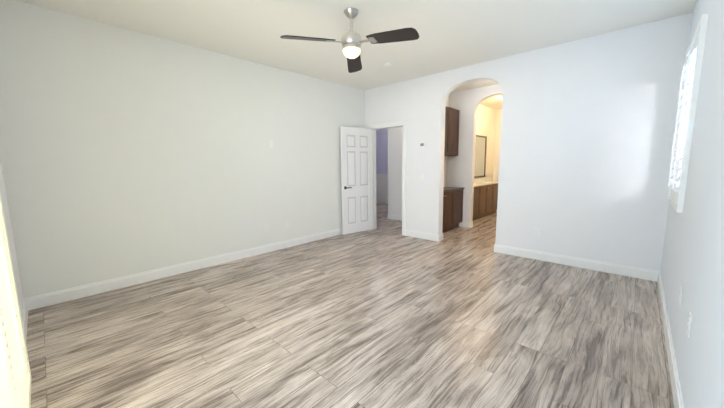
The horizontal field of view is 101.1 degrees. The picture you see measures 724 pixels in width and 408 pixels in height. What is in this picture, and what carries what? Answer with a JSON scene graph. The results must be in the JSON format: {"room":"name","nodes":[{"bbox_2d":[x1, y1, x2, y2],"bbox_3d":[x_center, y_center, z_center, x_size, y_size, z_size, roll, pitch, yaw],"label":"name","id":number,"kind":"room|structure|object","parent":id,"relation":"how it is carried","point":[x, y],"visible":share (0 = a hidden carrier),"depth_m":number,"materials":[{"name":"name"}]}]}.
{"room":"empty bedroom","nodes":[
{"label":"empty bedroom","id":0,"kind":"room"},
{"bbox_2d":[0,159,23,318],"bbox_3d":[-1.655,-0.195,1.111,4.484,2.850,0.150,6,10,42],"label":"wall","id":1,"kind":"structure","parent":0,"point":[7,218],"depth_m":2.56,"materials":[{"name":"paint"}]},
{"bbox_2d":[0,196,30,407],"bbox_3d":[-1.247,0.139,0.915,2.600,2.230,0.060,6,10,42],"label":"window shutter","id":2,"kind":"object","parent":1,"relation":"attached to","point":[15,382],"visible":1,"depth_m":1.58,"materials":[{"name":"paint"}]},
{"bbox_2d":[22,298,27,341],"bbox_3d":[-2.714,1.022,2.390,1.400,0.125,0.016,6,10,42],"label":"baseboard","id":3,"kind":"structure","parent":1,"relation":"attached to","point":[25,315],"depth_m":2.56,"materials":[{"name":"paint"}]},
{"bbox_2d":[0,0,364,297],"bbox_3d":[-1.642,-0.643,4.504,0.150,2.850,5.187,6,10,42],"label":"wall","id":4,"kind":"structure","parent":0,"point":[125,152],"depth_m":3.46,"materials":[{"name":"paint"}]},
{"bbox_2d":[25,228,341,310],"bbox_3d":[-1.566,0.714,4.626,0.016,0.125,4.887,6,10,42],"label":"baseboard","id":5,"kind":"structure","parent":4,"relation":"attached to","point":[48,299],"depth_m":3.63,"materials":[{"name":"paint"}]},
{"bbox_2d":[269,140,272,147],"bbox_3d":[-1.407,-0.927,4.604,0.012,0.116,0.072,6,10,42],"label":"light switch","id":6,"kind":"object","parent":4,"relation":"attached to","point":[270,143],"visible":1,"depth_m":4.60,"materials":[{"name":"white plastic"}]},
{"bbox_2d":[26,203,673,407],"bbox_3d":[-0.179,0.573,6.436,9.984,0.100,10.000,6,10,42],"label":"floor","id":7,"kind":"structure","parent":0,"point":[385,313],"depth_m":2.40,"materials":[{"name":"laminate"}]},
{"bbox_2d":[442,191,457,231],"bbox_3d":[1.464,0.160,5.920,0.378,0.820,0.919,6,10,42],"label":"base cabinet","id":8,"kind":"object","parent":7,"relation":"on","point":[452,207],"depth_m":5.97,"materials":[{"name":"brown wood"}]},
{"bbox_2d":[443,187,463,190],"bbox_3d":[1.593,-0.283,5.992,0.398,0.036,1.290,6,10,42],"label":"countertop","id":9,"kind":"structure","parent":8,"relation":"on","point":[445,188],"depth_m":6.11,"materials":[{"name":"grey stone"}]},
{"bbox_2d":[454,191,463,227],"bbox_3d":[1.862,0.099,6.346,0.378,0.820,0.489,6,10,42],"label":"base cabinet","id":10,"kind":"object","parent":7,"relation":"on","point":[457,218],"depth_m":6.30,"materials":[{"name":"brown wood"}]},
{"bbox_2d":[473,181,497,220],"bbox_3d":[2.869,-0.059,7.421,0.377,0.829,2.216,6,10,42],"label":"bathroom vanity","id":11,"kind":"object","parent":7,"relation":"on","point":[485,197],"depth_m":7.39,"materials":[{"name":"brown wood"}]},
{"bbox_2d":[474,181,496,184],"bbox_3d":[2.860,-0.488,7.368,0.367,0.035,2.216,6,10,42],"label":"countertop","id":12,"kind":"structure","parent":11,"relation":"on","point":[486,182],"depth_m":7.68,"materials":[{"name":"beige stone"}]},
{"bbox_2d":[16,0,696,108],"bbox_3d":[-0.211,-2.351,6.050,9.984,0.100,10.000,6,10,42],"label":"ceiling","id":13,"kind":"structure","parent":0,"point":[454,34],"depth_m":3.23,"materials":[{"name":"paint"}]},
{"bbox_2d":[280,8,418,72],"bbox_3d":[-0.071,-1.659,2.841,1.185,0.434,1.227,6,10,42],"label":"ceiling fan","id":14,"kind":"object","parent":13,"relation":"hanging from","point":[352,42],"visible":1,"depth_m":2.86,"materials":[{"name":"silver metal"}]},
{"bbox_2d":[383,62,391,66],"bbox_3d":[0.381,-2.076,4.433,0.132,0.034,0.132,6,10,42],"label":"smoke detector","id":15,"kind":"object","parent":13,"relation":"attached to","point":[386,64],"visible":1,"depth_m":4.39,"materials":[{"name":"white plastic"}]},
{"bbox_2d":[376,128,387,173],"bbox_3d":[0.496,-1.971,10.482,4.700,1.830,0.120,6,10,42],"label":"wall","id":16,"kind":"structure","parent":0,"point":[381,151],"depth_m":10.24,"materials":[{"name":"paint"}]},
{"bbox_2d":[376,174,387,203],"bbox_3d":[0.492,-0.555,10.647,4.700,1.020,0.180,6,10,42],"label":"wainscot","id":17,"kind":"structure","parent":16,"relation":"attached to","point":[381,188],"depth_m":10.34,"materials":[{"name":"paint"}]},
{"bbox_2d":[388,127,402,215],"bbox_3d":[1.176,-0.993,6.916,1.370,2.850,0.120,6,10,42],"label":"wall","id":18,"kind":"structure","parent":0,"point":[395,142],"depth_m":7.21,"materials":[{"name":"paint"}]},
{"bbox_2d":[387,214,401,220],"bbox_3d":[1.145,0.365,7.045,1.370,0.125,0.016,6,10,42],"label":"baseboard","id":19,"kind":"structure","parent":18,"relation":"attached to","point":[394,217],"depth_m":7.35,"materials":[{"name":"paint"}]},
{"bbox_2d":[444,95,495,186],"bbox_3d":[2.381,-1.035,7.131,0.100,2.850,4.178,6,10,42],"label":"wall","id":20,"kind":"structure","parent":0,"point":[485,121],"depth_m":8.05,"materials":[{"name":"paint"}]},
{"bbox_2d":[444,107,451,154],"bbox_3d":[1.396,-1.418,5.760,0.237,0.950,0.919,6,10,42],"label":"upper cabinet","id":21,"kind":"object","parent":20,"relation":"attached to","point":[451,131],"depth_m":5.94,"materials":[{"name":"brown wood"}]},
{"bbox_2d":[452,108,459,154],"bbox_3d":[1.794,-1.478,6.185,0.237,0.950,0.489,6,10,42],"label":"upper cabinet","id":22,"kind":"object","parent":20,"relation":"attached to","point":[455,113],"depth_m":6.18,"materials":[{"name":"brown wood"}]},
{"bbox_2d":[474,135,486,177],"bbox_3d":[2.722,-1.179,7.395,0.018,1.080,1.860,6,10,42],"label":"bathroom mirror","id":23,"kind":"object","parent":20,"relation":"attached to","point":[480,156],"visible":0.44,"depth_m":7.81,"materials":[{"name":"clear glass"}]},
{"bbox_2d":[474,177,487,182],"bbox_3d":[2.731,-0.573,7.477,0.015,0.104,2.215,6,10,42],"label":"backsplash","id":24,"kind":"structure","parent":20,"relation":"attached to","point":[476,180],"depth_m":7.92,"materials":[{"name":"white stone"}]},
{"bbox_2d":[447,84,501,221],"bbox_3d":[2.592,-0.881,5.949,1.830,2.850,0.120,6,10,42],"label":"wall","id":25,"kind":"structure","parent":0,"point":[461,165],"depth_m":6.22,"materials":[{"name":"paint"}]},
{"bbox_2d":[459,221,469,227],"bbox_3d":[2.091,0.425,6.510,0.550,0.125,0.016,6,10,42],"label":"baseboard","id":26,"kind":"structure","parent":25,"relation":"attached to","point":[464,224],"depth_m":6.39,"materials":[{"name":"paint"}]},
{"bbox_2d":[493,109,501,210],"bbox_3d":[4.489,-1.167,7.960,2.050,2.850,0.120,6,10,42],"label":"wall","id":27,"kind":"structure","parent":0,"point":[498,117],"depth_m":8.43,"materials":[{"name":"paint"}]},
{"bbox_2d":[365,12,692,270],"bbox_3d":[1.769,-0.716,4.768,4.484,2.850,0.150,6,10,42],"label":"wall","id":28,"kind":"structure","parent":0,"point":[588,124],"depth_m":3.79,"materials":[{"name":"paint"}]},
{"bbox_2d":[367,120,405,235],"bbox_3d":[0.532,-0.508,5.956,0.936,2.153,0.198,6,10,42],"label":"door frame","id":29,"kind":"structure","parent":28,"relation":"attached to","point":[374,127],"depth_m":5.71,"materials":[{"name":"paint"}]},
{"bbox_2d":[340,126,372,234],"bbox_3d":[-0.101,-0.458,5.926,0.189,2.060,0.772,6,10,42],"label":"door","id":30,"kind":"structure","parent":29,"relation":"attached to","point":[357,175],"depth_m":5.87,"materials":[{"name":"paint"}]},
{"bbox_2d":[405,229,437,241],"bbox_3d":[1.084,0.572,5.479,0.692,0.125,0.016,6,10,42],"label":"baseboard","id":31,"kind":"structure","parent":28,"relation":"attached to","point":[422,235],"depth_m":5.46,"materials":[{"name":"paint"}]},
{"bbox_2d":[419,142,425,146],"bbox_3d":[1.065,-1.046,5.260,0.120,0.084,0.023,6,10,42],"label":"thermostat","id":32,"kind":"object","parent":28,"relation":"attached to","point":[422,144],"visible":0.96,"depth_m":5.24,"materials":[{"name":"white plastic"}]},
{"bbox_2d":[438,233,443,241],"bbox_3d":[1.400,0.592,5.300,0.016,0.125,0.182,6,10,42],"label":"baseboard","id":33,"kind":"structure","parent":28,"relation":"attached to","point":[440,237],"depth_m":5.29,"materials":[{"name":"paint"}]},
{"bbox_2d":[534,227,539,235],"bbox_3d":[2.450,0.389,4.177,0.072,0.116,0.008,6,10,42],"label":"electrical outlet","id":34,"kind":"object","parent":28,"relation":"attached to","point":[536,231],"visible":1,"depth_m":4.17,"materials":[{"name":"white plastic"}]},
{"bbox_2d":[495,244,658,281],"bbox_3d":[2.710,0.752,3.982,1.804,0.125,0.016,6,10,42],"label":"baseboard","id":35,"kind":"structure","parent":28,"relation":"attached to","point":[633,272],"depth_m":3.84,"materials":[{"name":"paint"}]},
{"bbox_2d":[660,0,723,407],"bbox_3d":[1.756,-0.268,1.376,0.150,2.850,5.187,6,10,42],"label":"wall","id":36,"kind":"structure","parent":0,"point":[692,263],"depth_m":1.59,"materials":[{"name":"paint"}]},
{"bbox_2d":[657,271,683,407],"bbox_3d":[1.710,1.076,1.610,0.016,0.125,4.887,6,10,42],"label":"baseboard","id":37,"kind":"structure","parent":36,"relation":"attached to","point":[676,387],"depth_m":1.99,"materials":[{"name":"paint"}]},
{"bbox_2d":[679,285,682,305],"bbox_3d":[2.055,0.590,1.922,0.008,0.116,0.072,6,10,42],"label":"electrical outlet","id":38,"kind":"object","parent":36,"relation":"attached to","point":[681,293],"visible":1,"depth_m":1.90,"materials":[{"name":"white plastic"}]},
{"bbox_2d":[668,13,708,212],"bbox_3d":[2.776,-0.688,2.561,0.086,1.410,1.050,6,10,42],"label":"window shutter","id":39,"kind":"object","parent":36,"relation":"attached to","point":[687,102],"visible":0.94,"depth_m":2.37,"materials":[{"name":"paint"}]},
{"bbox_2d":[687,311,691,337],"bbox_3d":[1.736,0.638,1.581,0.008,0.116,0.072,6,10,42],"label":"electrical outlet","id":40,"kind":"object","parent":36,"relation":"attached to","point":[689,324],"visible":1,"depth_m":1.57,"materials":[{"name":"white plastic"}]}
]}

